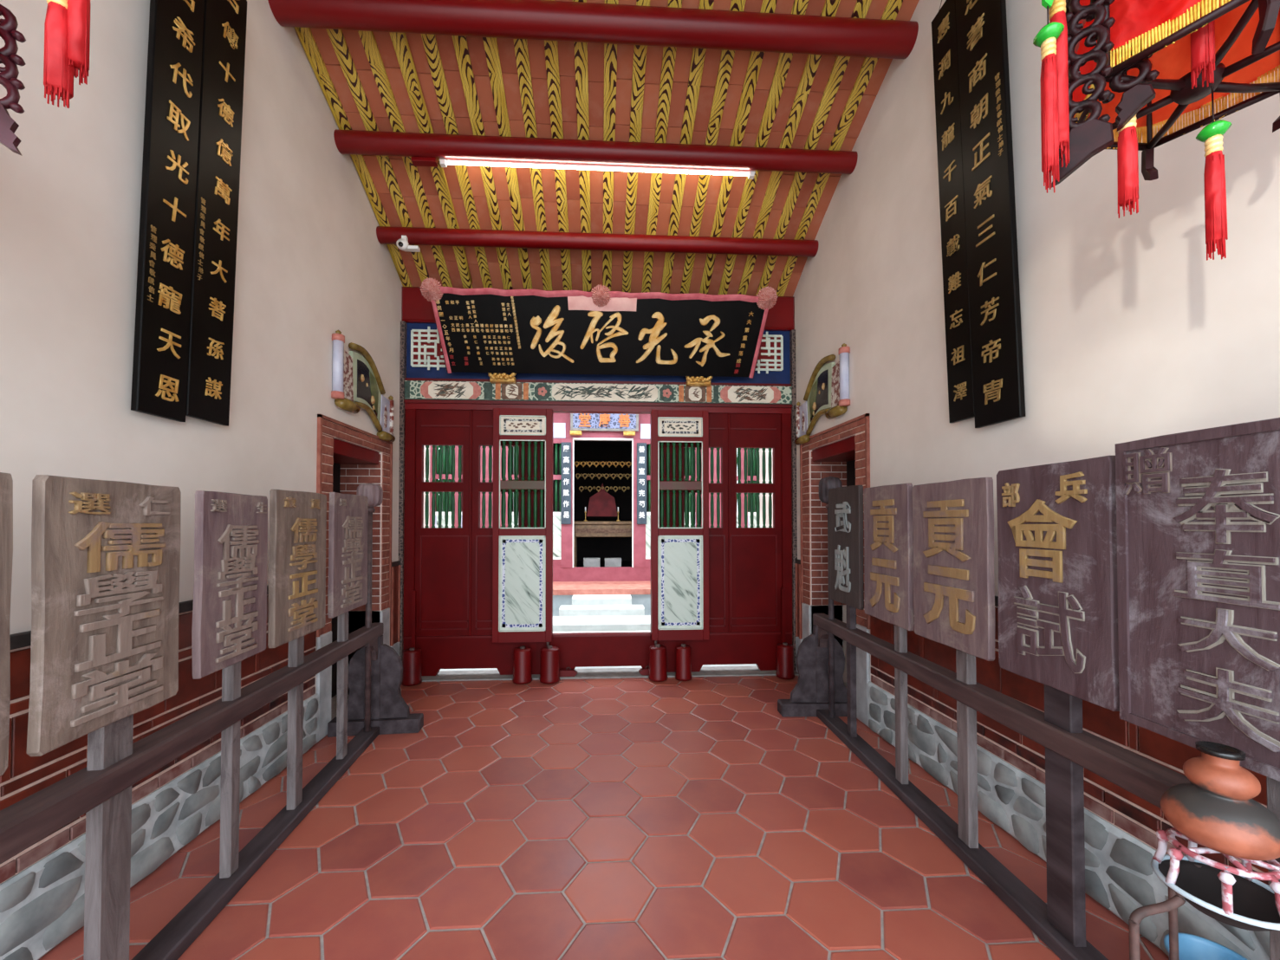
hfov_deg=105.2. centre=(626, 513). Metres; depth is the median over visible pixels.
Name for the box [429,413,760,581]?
far hall front
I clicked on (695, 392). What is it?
painting
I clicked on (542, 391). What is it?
flower
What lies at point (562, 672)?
threshold latch
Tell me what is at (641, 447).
hall couplet
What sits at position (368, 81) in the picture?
ceiling
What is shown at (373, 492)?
ceremonial mace
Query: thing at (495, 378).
bracket
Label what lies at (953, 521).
placard
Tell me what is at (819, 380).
painting
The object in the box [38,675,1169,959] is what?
floor
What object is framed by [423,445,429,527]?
wall
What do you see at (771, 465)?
window
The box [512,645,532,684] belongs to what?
fire extinguisher
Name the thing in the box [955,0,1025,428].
couplet board
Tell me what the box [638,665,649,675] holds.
threshold latch
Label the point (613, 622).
stone step
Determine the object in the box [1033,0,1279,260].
lantern
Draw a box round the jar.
[1159,740,1279,860]
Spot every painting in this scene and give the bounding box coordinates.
[357,359,378,416]
[435,383,464,397]
[507,383,519,396]
[556,384,650,399]
[691,388,700,397]
[733,387,767,402]
[809,369,828,422]
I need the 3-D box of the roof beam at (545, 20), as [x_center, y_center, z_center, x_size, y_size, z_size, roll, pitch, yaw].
[-0.136,-3.033,3.030,4.010,0.176,0.176,0,-1,-3]
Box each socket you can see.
[401,590,422,686]
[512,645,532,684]
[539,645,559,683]
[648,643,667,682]
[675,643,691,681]
[775,587,794,679]
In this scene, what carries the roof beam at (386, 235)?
attached to the ceiling
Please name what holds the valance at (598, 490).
attached to the far hall front
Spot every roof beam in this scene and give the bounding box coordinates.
[267,0,918,59]
[333,129,857,174]
[376,226,818,256]
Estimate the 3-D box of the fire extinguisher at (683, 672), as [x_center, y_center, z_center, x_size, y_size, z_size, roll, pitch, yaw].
[0.547,1.408,4.673,0.164,0.322,0.164,0,-1,-3]
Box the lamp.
[410,156,755,179]
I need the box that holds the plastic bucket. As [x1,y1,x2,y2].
[1163,932,1247,959]
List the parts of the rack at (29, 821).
rail, rail, post, panel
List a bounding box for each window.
[421,444,463,528]
[478,444,519,528]
[683,446,722,528]
[735,447,775,528]
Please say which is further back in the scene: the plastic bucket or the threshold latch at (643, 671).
the threshold latch at (643, 671)
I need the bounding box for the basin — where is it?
[1150,854,1279,931]
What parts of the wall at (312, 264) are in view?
dark door, tile frame, tile frame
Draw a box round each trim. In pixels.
[421,666,798,682]
[552,581,650,595]
[552,594,650,616]
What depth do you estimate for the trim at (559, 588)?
7.62 m
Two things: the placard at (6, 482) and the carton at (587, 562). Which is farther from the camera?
the carton at (587, 562)
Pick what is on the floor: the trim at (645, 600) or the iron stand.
the iron stand
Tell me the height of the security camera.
0.137 m
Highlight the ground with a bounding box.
[440,663,756,670]
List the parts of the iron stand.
leg, paint knob, paint knob, leg, paint knob, paint knob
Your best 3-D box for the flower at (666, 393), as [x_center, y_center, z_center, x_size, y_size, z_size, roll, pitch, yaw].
[0.410,-1.203,4.888,0.090,0.091,0.006,0,-1,-3]
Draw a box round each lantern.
[0,4,25,155]
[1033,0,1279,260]
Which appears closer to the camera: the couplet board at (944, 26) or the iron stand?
the iron stand
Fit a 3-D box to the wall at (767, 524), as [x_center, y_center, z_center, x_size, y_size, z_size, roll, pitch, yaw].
[2.587,-0.169,6.964,0.280,3.620,3.580,0,-1,-3]
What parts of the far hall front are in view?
panel frame, rail, marble panel, marble panel, panel frame, wall panel, panel frame, rail, marble panel, rail, panel, gilt bracket, rail, panel, wall panel, marble panel, rail, marble panel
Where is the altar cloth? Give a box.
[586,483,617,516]
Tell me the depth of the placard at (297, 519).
2.46 m
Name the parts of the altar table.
leg, leg, apron moulding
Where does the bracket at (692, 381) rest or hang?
attached to the wall at (450, 570)
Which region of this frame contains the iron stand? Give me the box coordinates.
[1128,827,1279,959]
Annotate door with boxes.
[492,408,552,646]
[650,409,709,644]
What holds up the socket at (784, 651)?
on the floor
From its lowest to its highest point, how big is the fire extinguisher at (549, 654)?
0.322 m
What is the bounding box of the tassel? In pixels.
[43,0,90,108]
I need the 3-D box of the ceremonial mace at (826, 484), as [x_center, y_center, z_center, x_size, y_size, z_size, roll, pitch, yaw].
[1.522,0.612,3.638,0.156,1.783,0.164,0,-1,-3]
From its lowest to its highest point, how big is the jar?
0.218 m
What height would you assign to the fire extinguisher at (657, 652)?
0.322 m
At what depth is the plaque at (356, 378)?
3.87 m
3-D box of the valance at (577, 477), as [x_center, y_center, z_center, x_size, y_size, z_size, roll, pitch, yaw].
[-0.427,-0.723,9.475,1.108,0.116,0.028,0,-1,-3]
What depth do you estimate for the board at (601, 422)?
8.42 m
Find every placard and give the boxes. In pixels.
[0,472,12,776]
[26,474,181,959]
[191,490,267,878]
[267,489,326,810]
[327,492,368,760]
[828,485,864,737]
[863,483,914,784]
[912,477,994,848]
[996,455,1119,947]
[1114,417,1279,959]
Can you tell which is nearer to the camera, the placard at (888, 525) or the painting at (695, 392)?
the placard at (888, 525)
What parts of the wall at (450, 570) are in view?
post, cross rail, panel moulding, cross rail, post, lintel moulding, frieze rail, post, cross rail, panel moulding, cross rail, post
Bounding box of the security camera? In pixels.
[396,235,420,252]
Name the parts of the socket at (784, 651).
pivot post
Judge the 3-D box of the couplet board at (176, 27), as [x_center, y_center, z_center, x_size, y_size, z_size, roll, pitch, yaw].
[-1.971,-1.654,2.129,0.091,2.471,0.237,0,-1,-3]
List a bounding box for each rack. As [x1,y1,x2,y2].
[0,623,423,959]
[777,613,1279,959]
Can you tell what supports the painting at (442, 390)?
on the wall at (450, 570)
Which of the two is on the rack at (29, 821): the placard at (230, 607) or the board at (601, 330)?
the placard at (230, 607)
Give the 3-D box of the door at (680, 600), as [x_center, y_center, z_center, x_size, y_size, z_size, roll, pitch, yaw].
[0.531,0.134,4.808,0.565,2.300,0.051,0,-1,-3]
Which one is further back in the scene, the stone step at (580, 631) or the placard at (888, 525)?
the stone step at (580, 631)
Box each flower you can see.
[538,387,546,396]
[662,389,671,397]
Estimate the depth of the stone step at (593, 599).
7.12 m
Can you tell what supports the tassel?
hanging from the ceiling
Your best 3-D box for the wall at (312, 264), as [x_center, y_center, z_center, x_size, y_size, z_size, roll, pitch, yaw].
[-2.218,-1.054,1.776,0.461,5.170,6.350,0,-1,-3]
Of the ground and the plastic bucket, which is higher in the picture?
the ground
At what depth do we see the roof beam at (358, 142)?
3.68 m
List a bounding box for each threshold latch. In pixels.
[558,667,577,676]
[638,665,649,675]
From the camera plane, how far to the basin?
1.11 m
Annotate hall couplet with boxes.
[560,441,571,524]
[636,442,646,524]
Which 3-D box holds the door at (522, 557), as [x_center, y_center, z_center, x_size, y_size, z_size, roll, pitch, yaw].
[-0.998,0.133,4.725,0.569,2.300,0.051,0,-1,-3]
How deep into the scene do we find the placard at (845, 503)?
3.29 m
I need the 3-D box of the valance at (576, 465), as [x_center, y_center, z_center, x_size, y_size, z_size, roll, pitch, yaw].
[-0.424,-0.945,9.359,1.135,0.116,0.028,0,-1,-3]
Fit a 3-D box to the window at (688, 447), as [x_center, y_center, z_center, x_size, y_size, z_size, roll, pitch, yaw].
[0.774,-0.263,4.946,0.400,0.838,0.050,0,-1,-3]
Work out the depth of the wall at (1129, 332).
2.19 m
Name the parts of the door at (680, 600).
carved panel, rail, marble panel, marble frame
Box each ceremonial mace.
[356,482,383,732]
[818,476,842,718]
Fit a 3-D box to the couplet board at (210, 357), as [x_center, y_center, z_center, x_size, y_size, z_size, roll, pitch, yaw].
[-1.987,-1.587,2.381,0.090,2.276,0.255,0,-1,-3]
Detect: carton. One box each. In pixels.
[583,558,599,566]
[604,558,621,566]
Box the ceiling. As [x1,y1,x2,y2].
[293,0,919,296]
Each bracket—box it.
[487,372,516,383]
[685,376,712,386]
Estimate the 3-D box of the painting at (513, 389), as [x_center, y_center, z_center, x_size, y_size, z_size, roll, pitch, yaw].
[-1.110,-1.214,4.803,0.133,0.132,0.003,0,-1,-3]
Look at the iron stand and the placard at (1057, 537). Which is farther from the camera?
the placard at (1057, 537)
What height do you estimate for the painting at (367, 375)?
0.388 m
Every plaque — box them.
[331,329,395,442]
[794,343,850,445]
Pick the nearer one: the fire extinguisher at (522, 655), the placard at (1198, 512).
the placard at (1198, 512)
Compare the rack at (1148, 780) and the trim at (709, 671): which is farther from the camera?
the trim at (709, 671)
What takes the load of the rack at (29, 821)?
on the floor
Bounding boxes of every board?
[130,0,204,422]
[185,0,246,426]
[420,277,777,377]
[570,413,638,435]
[931,0,974,422]
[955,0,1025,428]
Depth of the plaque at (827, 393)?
4.22 m
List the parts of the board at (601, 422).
gilt bracket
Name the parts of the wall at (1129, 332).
tile frame, tile frame, dark door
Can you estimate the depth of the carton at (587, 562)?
9.41 m
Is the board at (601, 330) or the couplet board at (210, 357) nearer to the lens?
the couplet board at (210, 357)
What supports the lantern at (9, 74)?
hanging from the ceiling
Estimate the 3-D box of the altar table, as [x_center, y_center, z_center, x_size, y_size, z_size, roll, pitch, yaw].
[-0.459,0.607,9.580,1.760,0.920,0.600,0,-1,-3]
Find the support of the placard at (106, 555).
on the rack at (29, 821)
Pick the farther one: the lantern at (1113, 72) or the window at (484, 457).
the window at (484, 457)
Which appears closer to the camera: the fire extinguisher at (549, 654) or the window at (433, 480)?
the fire extinguisher at (549, 654)
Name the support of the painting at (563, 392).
on the wall at (450, 570)
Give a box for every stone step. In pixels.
[552,615,650,631]
[552,630,650,633]
[558,604,644,616]
[571,594,631,605]
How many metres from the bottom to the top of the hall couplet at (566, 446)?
1.410 m
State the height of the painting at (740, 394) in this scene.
0.152 m
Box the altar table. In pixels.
[573,521,631,567]
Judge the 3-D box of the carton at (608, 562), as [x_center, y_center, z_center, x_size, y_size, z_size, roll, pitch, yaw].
[-0.258,0.967,9.560,0.320,0.200,0.250,0,-1,-3]
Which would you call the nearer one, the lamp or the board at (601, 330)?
the lamp
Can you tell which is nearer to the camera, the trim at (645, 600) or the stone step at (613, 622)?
the stone step at (613, 622)
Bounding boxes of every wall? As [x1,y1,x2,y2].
[0,0,402,959]
[398,286,797,676]
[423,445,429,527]
[759,448,773,527]
[792,0,1279,959]
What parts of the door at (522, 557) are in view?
marble panel, marble frame, rail, carved panel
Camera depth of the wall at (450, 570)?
4.84 m
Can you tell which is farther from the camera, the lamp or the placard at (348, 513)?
the lamp
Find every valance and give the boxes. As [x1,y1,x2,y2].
[574,461,631,467]
[575,473,631,479]
[578,486,629,492]
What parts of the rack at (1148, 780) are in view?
panel, post, rail, rail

